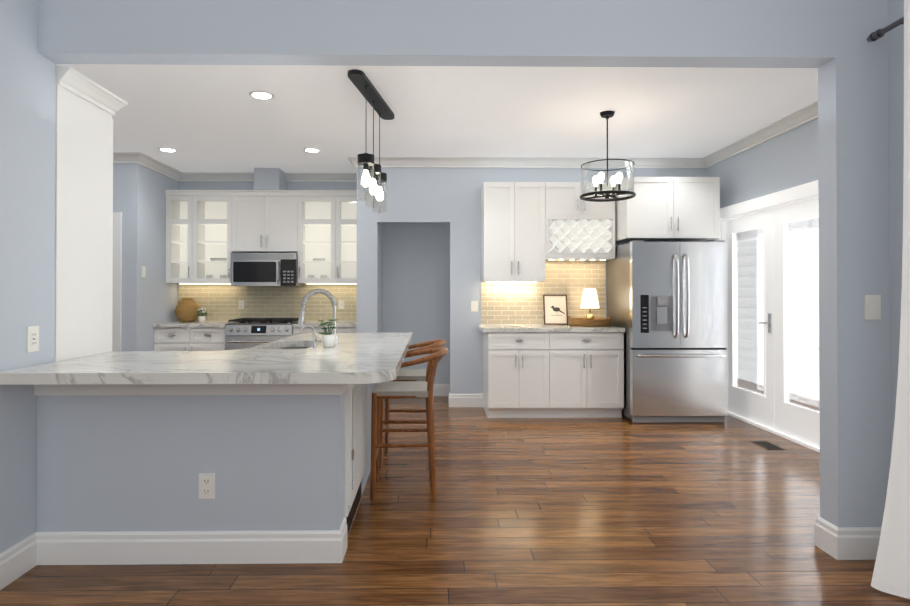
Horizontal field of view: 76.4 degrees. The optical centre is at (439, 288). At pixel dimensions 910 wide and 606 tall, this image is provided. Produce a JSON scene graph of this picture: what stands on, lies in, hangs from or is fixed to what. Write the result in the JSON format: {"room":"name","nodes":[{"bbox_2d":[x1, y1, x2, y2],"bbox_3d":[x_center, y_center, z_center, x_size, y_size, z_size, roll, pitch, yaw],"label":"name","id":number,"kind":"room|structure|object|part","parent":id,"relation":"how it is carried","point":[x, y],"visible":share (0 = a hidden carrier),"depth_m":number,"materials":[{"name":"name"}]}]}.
{"room":"kitchen","nodes":[
{"label":"kitchen","id":0,"kind":"room"},
{"bbox_2d":[56,64,817,172],"bbox_3d":[-0.797,-1.501,5.399,7.840,0.100,5.050,0,0,-1],"label":"ceiling","id":1,"kind":"structure","parent":0,"point":[209,118],"depth_m":4.75,"materials":[{"name":"white paint"}]},
{"bbox_2d":[158,147,177,151],"bbox_3d":[-2.836,-1.444,6.016,0.190,0.005,0.190,0,0,-1],"label":"recessed light","id":2,"kind":"object","parent":1,"relation":"in","point":[165,149],"visible":1,"depth_m":5.99,"materials":[{"name":"white paint"}]},
{"bbox_2d":[249,91,274,99],"bbox_3d":[-1.343,-1.456,4.356,0.190,0.005,0.190,0,0,-1],"label":"recessed light","id":3,"kind":"object","parent":1,"relation":"in","point":[261,95],"visible":1,"depth_m":4.35,"materials":[{"name":"white paint"}]},
{"bbox_2d":[303,148,320,152],"bbox_3d":[-1.336,-1.444,6.037,0.190,0.005,0.190,0,0,-1],"label":"recessed light","id":4,"kind":"object","parent":1,"relation":"in","point":[313,150],"visible":1,"depth_m":6.03,"materials":[{"name":"white paint"}]},
{"bbox_2d":[348,69,393,213],"bbox_3d":[-0.514,-1.041,4.366,0.161,0.834,1.041,0,0,7],"label":"pendant light","id":5,"kind":"object","parent":1,"relation":"hanging from","point":[363,84],"visible":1,"depth_m":4.32,"materials":[{"name":"black metal"}]},
{"bbox_2d":[580,110,635,201],"bbox_3d":[1.386,-1.101,4.781,0.450,0.709,0.450,0,0,-1],"label":"drum chandelier","id":6,"kind":"object","parent":1,"relation":"hanging from","point":[607,115],"visible":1,"depth_m":4.74,"materials":[{"name":"black metal"}]},
{"bbox_2d":[0,0,903,552],"bbox_3d":[-0.761,-0.186,2.735,7.840,2.950,9.280,0,0,-1],"label":"wall","id":7,"kind":"structure","parent":0,"point":[420,258],"depth_m":2.77,"materials":[{"name":"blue paint"}]},
{"bbox_2d":[0,549,7,589],"bbox_3d":[-3.217,1.214,2.442,2.682,0.147,0.017,0,0,-1],"label":"trim","id":8,"kind":"structure","parent":7,"relation":"attached to","point":[4,555],"depth_m":2.49,"materials":[{"name":"white paint"}]},
{"bbox_2d":[27,326,38,352],"bbox_3d":[-1.891,0.235,2.686,0.008,0.118,0.075,0,0,-1],"label":"outlet","id":9,"kind":"object","parent":7,"relation":"attached to","point":[32,338],"visible":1,"depth_m":2.68,"materials":[{"name":"white plastic"}]},
{"bbox_2d":[142,266,145,276],"bbox_3d":[-3.256,-0.184,6.351,0.008,0.118,0.075,0,0,-1],"label":"light switch","id":10,"kind":"object","parent":7,"relation":"attached to","point":[143,271],"visible":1,"depth_m":6.34,"materials":[{"name":"white plastic"}]},
{"bbox_2d":[239,300,243,308],"bbox_3d":[-2.480,0.202,7.215,0.070,0.110,0.008,0,0,-1],"label":"outlet","id":11,"kind":"object","parent":7,"relation":"attached to","point":[241,304],"visible":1,"depth_m":7.21,"materials":[{"name":"white plastic"}]},
{"bbox_2d":[229,190,268,253],"bbox_3d":[-2.257,-0.797,7.063,0.447,0.716,0.350,0,0,-1],"label":"upper cabinet","id":12,"kind":"object","parent":7,"relation":"attached to","point":[248,209],"depth_m":6.89,"materials":[{"name":"white paint"}]},
{"bbox_2d":[231,253,302,285],"bbox_3d":[-2.090,-0.226,7.001,0.770,0.392,0.449,0,0,-1],"label":"microwave oven","id":13,"kind":"object","parent":12,"relation":"attached to","point":[264,269],"visible":0.98,"depth_m":6.83,"materials":[{"name":"silver metal"}]},
{"bbox_2d":[269,190,304,253],"bbox_3d":[-1.924,-0.797,7.067,0.446,0.716,0.350,0,0,-1],"label":"upper cabinet","id":14,"kind":"object","parent":7,"relation":"attached to","point":[286,207],"depth_m":6.90,"materials":[{"name":"white paint"}]},
{"bbox_2d":[339,300,343,308],"bbox_3d":[-1.233,0.202,7.232,0.070,0.110,0.008,0,0,-1],"label":"outlet","id":15,"kind":"object","parent":7,"relation":"attached to","point":[341,304],"visible":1,"depth_m":7.23,"materials":[{"name":"white plastic"}]},
{"bbox_2d":[8,100,827,559],"bbox_3d":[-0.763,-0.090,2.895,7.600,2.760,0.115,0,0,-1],"label":"trim","id":16,"kind":"structure","parent":7,"relation":"attached to","point":[808,113],"depth_m":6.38,"materials":[{"name":"white paint"}]},
{"bbox_2d":[471,301,477,311],"bbox_3d":[0.384,0.196,6.423,0.075,0.118,0.008,0,0,-1],"label":"light switch","id":17,"kind":"object","parent":7,"relation":"attached to","point":[474,306],"visible":1,"depth_m":6.42,"materials":[{"name":"white plastic"}]},
{"bbox_2d":[481,182,549,284],"bbox_3d":[0.801,-0.600,6.263,0.680,1.050,0.350,0,0,-1],"label":"upper cabinet","id":18,"kind":"object","parent":7,"relation":"attached to","point":[539,240],"depth_m":6.09,"materials":[{"name":"white paint"}]},
{"bbox_2d":[558,253,569,256],"bbox_3d":[1.446,-0.568,6.270,0.366,0.393,0.339,0,0,-1],"label":"upper cabinet","id":19,"kind":"object","parent":7,"relation":"attached to","point":[559,254],"depth_m":6.09,"materials":[{"name":"white paint"}]},
{"bbox_2d":[550,182,585,216],"bbox_3d":[1.324,-0.945,6.273,0.426,0.360,0.350,0,0,-1],"label":"upper cabinet","id":20,"kind":"object","parent":7,"relation":"attached to","point":[565,201],"depth_m":6.10,"materials":[{"name":"white paint"}]},
{"bbox_2d":[586,182,609,216],"bbox_3d":[1.637,-0.945,6.277,0.427,0.360,0.350,0,0,-1],"label":"upper cabinet","id":21,"kind":"object","parent":7,"relation":"attached to","point":[593,209],"depth_m":6.11,"materials":[{"name":"white paint"}]},
{"bbox_2d":[610,177,719,240],"bbox_3d":[2.312,-0.817,5.975,1.026,0.620,0.310,0,0,-1],"label":"upper cabinet","id":22,"kind":"object","parent":7,"relation":"attached to","point":[662,208],"depth_m":5.83,"materials":[{"name":"white paint"}]},
{"bbox_2d":[714,180,819,451],"bbox_3d":[3.051,0.228,5.254,0.145,2.160,2.000,0,0,-1],"label":"doors","id":23,"kind":"structure","parent":7,"relation":"in","point":[773,320],"depth_m":5.22,"materials":[{"name":"white paint"}]},
{"bbox_2d":[828,522,881,559],"bbox_3d":[2.024,1.216,2.754,0.271,0.147,0.017,0,0,-1],"label":"trim","id":24,"kind":"structure","parent":7,"relation":"attached to","point":[844,543],"depth_m":2.75,"materials":[{"name":"white paint"}]},
{"bbox_2d":[864,295,880,319],"bbox_3d":[2.074,0.089,2.767,0.075,0.118,0.008,0,0,-1],"label":"light switch","id":25,"kind":"object","parent":7,"relation":"attached to","point":[872,307],"visible":1,"depth_m":2.77,"materials":[{"name":"white plastic"}]},
{"bbox_2d":[867,0,909,598],"bbox_3d":[2.031,-0.003,0.586,0.313,2.529,4.270,0,0,-1],"label":"curtain","id":26,"kind":"object","parent":7,"relation":"hanging from","point":[891,573],"visible":1,"depth_m":2.45,"materials":[{"name":"white fabric"}]},
{"bbox_3d":[2.112,-1.192,0.596,0.151,0.060,4.270,0,0,-1],"label":"curtain rod","id":27,"kind":"part","parent":26,"relation":"part of","materials":[{"name":"grey metal"}]},
{"bbox_2d":[0,396,909,605],"bbox_3d":[0.031,1.343,3.314,13.000,0.100,11.000,0,0,-1],"label":"floor","id":28,"kind":"structure","parent":0,"point":[624,510],"depth_m":3.03,"materials":[{"name":"brown wood"}]},
{"bbox_2d":[55,66,118,361],"bbox_3d":[-2.214,0.097,3.099,0.635,2.390,0.507,0,0,-1],"label":"tall cabinet","id":29,"kind":"object","parent":28,"relation":"on","point":[87,108],"depth_m":3.06,"materials":[{"name":"white paint"}]},
{"bbox_2d":[153,326,192,350],"bbox_3d":[-3.033,0.883,6.888,0.462,0.875,0.654,0,0,-1],"label":"base cabinet","id":30,"kind":"object","parent":28,"relation":"on","point":[166,338],"depth_m":6.59,"materials":[{"name":"white paint"}]},
{"bbox_2d":[153,322,232,325],"bbox_3d":[-2.859,0.425,6.895,0.814,0.041,0.650,0,0,-1],"label":"countertop","id":31,"kind":"structure","parent":30,"relation":"on","point":[167,323],"depth_m":6.58,"materials":[{"name":"white stone"}]},
{"bbox_2d":[175,298,199,321],"bbox_3d":[-3.080,0.260,7.050,0.286,0.290,0.286,0,0,-1],"label":"woven vase","id":32,"kind":"object","parent":31,"relation":"on","point":[186,310],"visible":1,"depth_m":6.96,"materials":[{"name":"brown wicker"}]},
{"bbox_2d":[197,308,207,321],"bbox_3d":[-2.877,0.318,6.995,0.130,0.173,0.129,0,0,-1],"label":"flower pot","id":33,"kind":"object","parent":31,"relation":"on","point":[201,317],"visible":1,"depth_m":6.97,"materials":[{"name":"white ceramic"}]},
{"bbox_2d":[34,385,351,536],"bbox_3d":[-1.172,0.850,2.804,1.445,0.880,0.165,0,0,-1],"label":"half wall","id":34,"kind":"structure","parent":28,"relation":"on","point":[275,435],"depth_m":2.72,"materials":[{"name":"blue paint"}]},
{"bbox_2d":[24,524,346,571],"bbox_3d":[-1.178,1.216,2.710,1.437,0.147,0.017,0,0,-1],"label":"trim","id":35,"kind":"structure","parent":34,"relation":"attached to","point":[130,548],"depth_m":2.70,"materials":[{"name":"white paint"}]},
{"bbox_2d":[0,333,411,384],"bbox_3d":[-1.099,0.391,3.676,1.770,0.048,2.460,0,0,-1],"label":"countertop","id":36,"kind":"structure","parent":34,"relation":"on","point":[359,358],"depth_m":2.69,"materials":[{"name":"white stone"}]},
{"bbox_2d":[280,345,307,348],"bbox_3d":[-0.966,0.515,3.807,0.320,0.224,0.620,0,0,-1],"label":"sink","id":37,"kind":"object","parent":36,"relation":"in","point":[281,346],"depth_m":4.11,"materials":[{"name":"silver metal"}]},
{"bbox_2d":[300,325,315,348],"bbox_3d":[-0.807,0.292,3.564,0.100,0.146,0.058,0,0,-1],"label":"faucet","id":38,"kind":"object","parent":36,"relation":"on","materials":[{"name":"silver metal"}]},
{"bbox_2d":[298,289,339,344],"bbox_3d":[-0.802,0.183,3.818,0.265,0.367,0.090,0,0,-1],"label":"faucet","id":39,"kind":"object","parent":36,"relation":"on","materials":[{"name":"silver metal"}]},
{"bbox_2d":[317,319,337,346],"bbox_3d":[-0.698,0.278,3.618,0.136,0.174,0.114,0,0,-1],"label":"potted plant","id":40,"kind":"object","parent":36,"relation":"on","point":[328,339],"visible":1,"depth_m":3.59,"materials":[{"name":"white ceramic"}]},
{"bbox_2d":[199,473,214,498],"bbox_3d":[-1.097,0.929,2.717,0.075,0.118,0.008,0,0,-1],"label":"outlet","id":41,"kind":"object","parent":34,"relation":"attached to","point":[206,485],"visible":1,"depth_m":2.72,"materials":[{"name":"white plastic"}]},
{"bbox_2d":[193,326,225,350],"bbox_3d":[-2.684,0.883,6.892,0.461,0.875,0.654,0,0,-1],"label":"base cabinet","id":42,"kind":"object","parent":28,"relation":"on","point":[205,338],"depth_m":6.59,"materials":[{"name":"white paint"}]},
{"bbox_2d":[225,318,298,349],"bbox_3d":[-2.068,0.840,6.861,0.764,0.958,0.714,0,0,-1],"label":"range","id":43,"kind":"object","parent":28,"relation":"on","point":[242,333],"visible":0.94,"depth_m":6.57,"materials":[{"name":"silver metal"}]},
{"bbox_2d":[292,326,336,334],"bbox_3d":[-1.435,0.883,6.909,0.497,0.875,0.654,0,0,-1],"label":"base cabinet","id":44,"kind":"object","parent":28,"relation":"on","point":[296,329],"depth_m":6.61,"materials":[{"name":"white paint"}]},
{"bbox_2d":[293,322,355,325],"bbox_3d":[-1.244,0.425,6.917,0.884,0.041,0.650,0,0,-1],"label":"countertop","id":45,"kind":"structure","parent":44,"relation":"on","point":[311,323],"depth_m":6.66,"materials":[{"name":"white stone"}]},
{"bbox_2d":[337,326,355,332],"bbox_3d":[-1.052,0.883,6.915,0.496,0.875,0.654,0,0,-1],"label":"base cabinet","id":46,"kind":"object","parent":28,"relation":"on","point":[340,329],"depth_m":6.61,"materials":[{"name":"white paint"}]},
{"bbox_2d":[352,385,367,522],"bbox_3d":[-1.178,0.853,3.244,1.445,0.880,0.715,0,0,-1],"label":"base cabinet","id":47,"kind":"object","parent":28,"relation":"on","point":[359,392],"depth_m":3.28,"materials":[{"name":"grey paint"}]},
{"bbox_2d":[368,385,374,475],"bbox_3d":[-1.191,0.860,4.211,1.445,0.880,1.220,0,0,-1],"label":"base cabinet","id":48,"kind":"object","parent":28,"relation":"on","point":[370,387],"depth_m":4.06,"materials":[{"name":"grey paint"}]},
{"bbox_2d":[370,347,447,500],"bbox_3d":[-0.191,0.841,3.747,0.493,0.913,0.530,0,0,-3],"label":"stool","id":49,"kind":"object","parent":28,"relation":"on","point":[402,389],"visible":0.96,"depth_m":3.55,"materials":[{"name":"brown wood"}]},
{"bbox_2d":[379,339,445,467],"bbox_3d":[-0.200,0.846,4.393,0.494,0.913,0.530,0,0,1],"label":"stool","id":50,"kind":"object","parent":28,"relation":"on","point":[411,374],"visible":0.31,"depth_m":4.26,"materials":[{"name":"brown wood"}]},
{"bbox_2d":[483,329,557,417],"bbox_3d":[0.818,0.876,6.100,0.671,0.875,0.654,0,0,-1],"label":"base cabinet","id":51,"kind":"object","parent":28,"relation":"on","point":[520,366],"depth_m":5.80,"materials":[{"name":"white paint"}]},
{"bbox_2d":[478,325,621,332],"bbox_3d":[1.138,0.419,6.110,1.430,0.040,0.650,0,0,-1],"label":"countertop","id":52,"kind":"structure","parent":51,"relation":"on","point":[483,327],"depth_m":5.89,"materials":[{"name":"white stone"}]},
{"bbox_2d":[543,295,567,324],"bbox_3d":[1.279,0.234,6.391,0.265,0.335,0.016,0,-11,-1],"label":"framed picture","id":53,"kind":"object","parent":52,"relation":"on","point":[555,309],"visible":1,"depth_m":6.39},
{"bbox_2d":[568,315,610,326],"bbox_3d":[1.607,0.343,6.204,0.442,0.111,0.440,0,0,-1],"label":"woven tray","id":54,"kind":"object","parent":52,"relation":"on","point":[596,322],"visible":0.98,"depth_m":6.03,"materials":[{"name":"wicker"}]},
{"bbox_2d":[580,289,598,319],"bbox_3d":[1.621,0.193,6.245,0.200,0.385,0.200,0,0,-1],"label":"table lamp","id":55,"kind":"object","parent":54,"relation":"on","point":[589,299],"visible":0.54,"depth_m":6.18,"materials":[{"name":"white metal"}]},
{"bbox_2d":[558,329,624,417],"bbox_3d":[1.444,0.876,6.109,0.807,0.875,0.654,0,0,-1],"label":"base cabinet","id":56,"kind":"object","parent":28,"relation":"on","point":[590,361],"depth_m":5.81,"materials":[{"name":"white paint"}]},
{"bbox_2d":[607,240,727,422],"bbox_3d":[2.328,0.420,5.983,0.933,1.775,0.900,0,0,-1],"label":"refrigerator","id":57,"kind":"object","parent":28,"relation":"on","point":[667,306],"visible":1,"depth_m":5.61,"materials":[{"name":"silver metal"}]},
{"bbox_2d":[750,441,784,449],"bbox_3d":[2.721,1.302,4.802,0.140,0.004,0.260,0,0,-1],"label":"floor vent","id":58,"kind":"object","parent":28,"relation":"in","point":[767,445],"visible":1,"depth_m":4.79,"materials":[{"name":"brown metal"}]}
]}

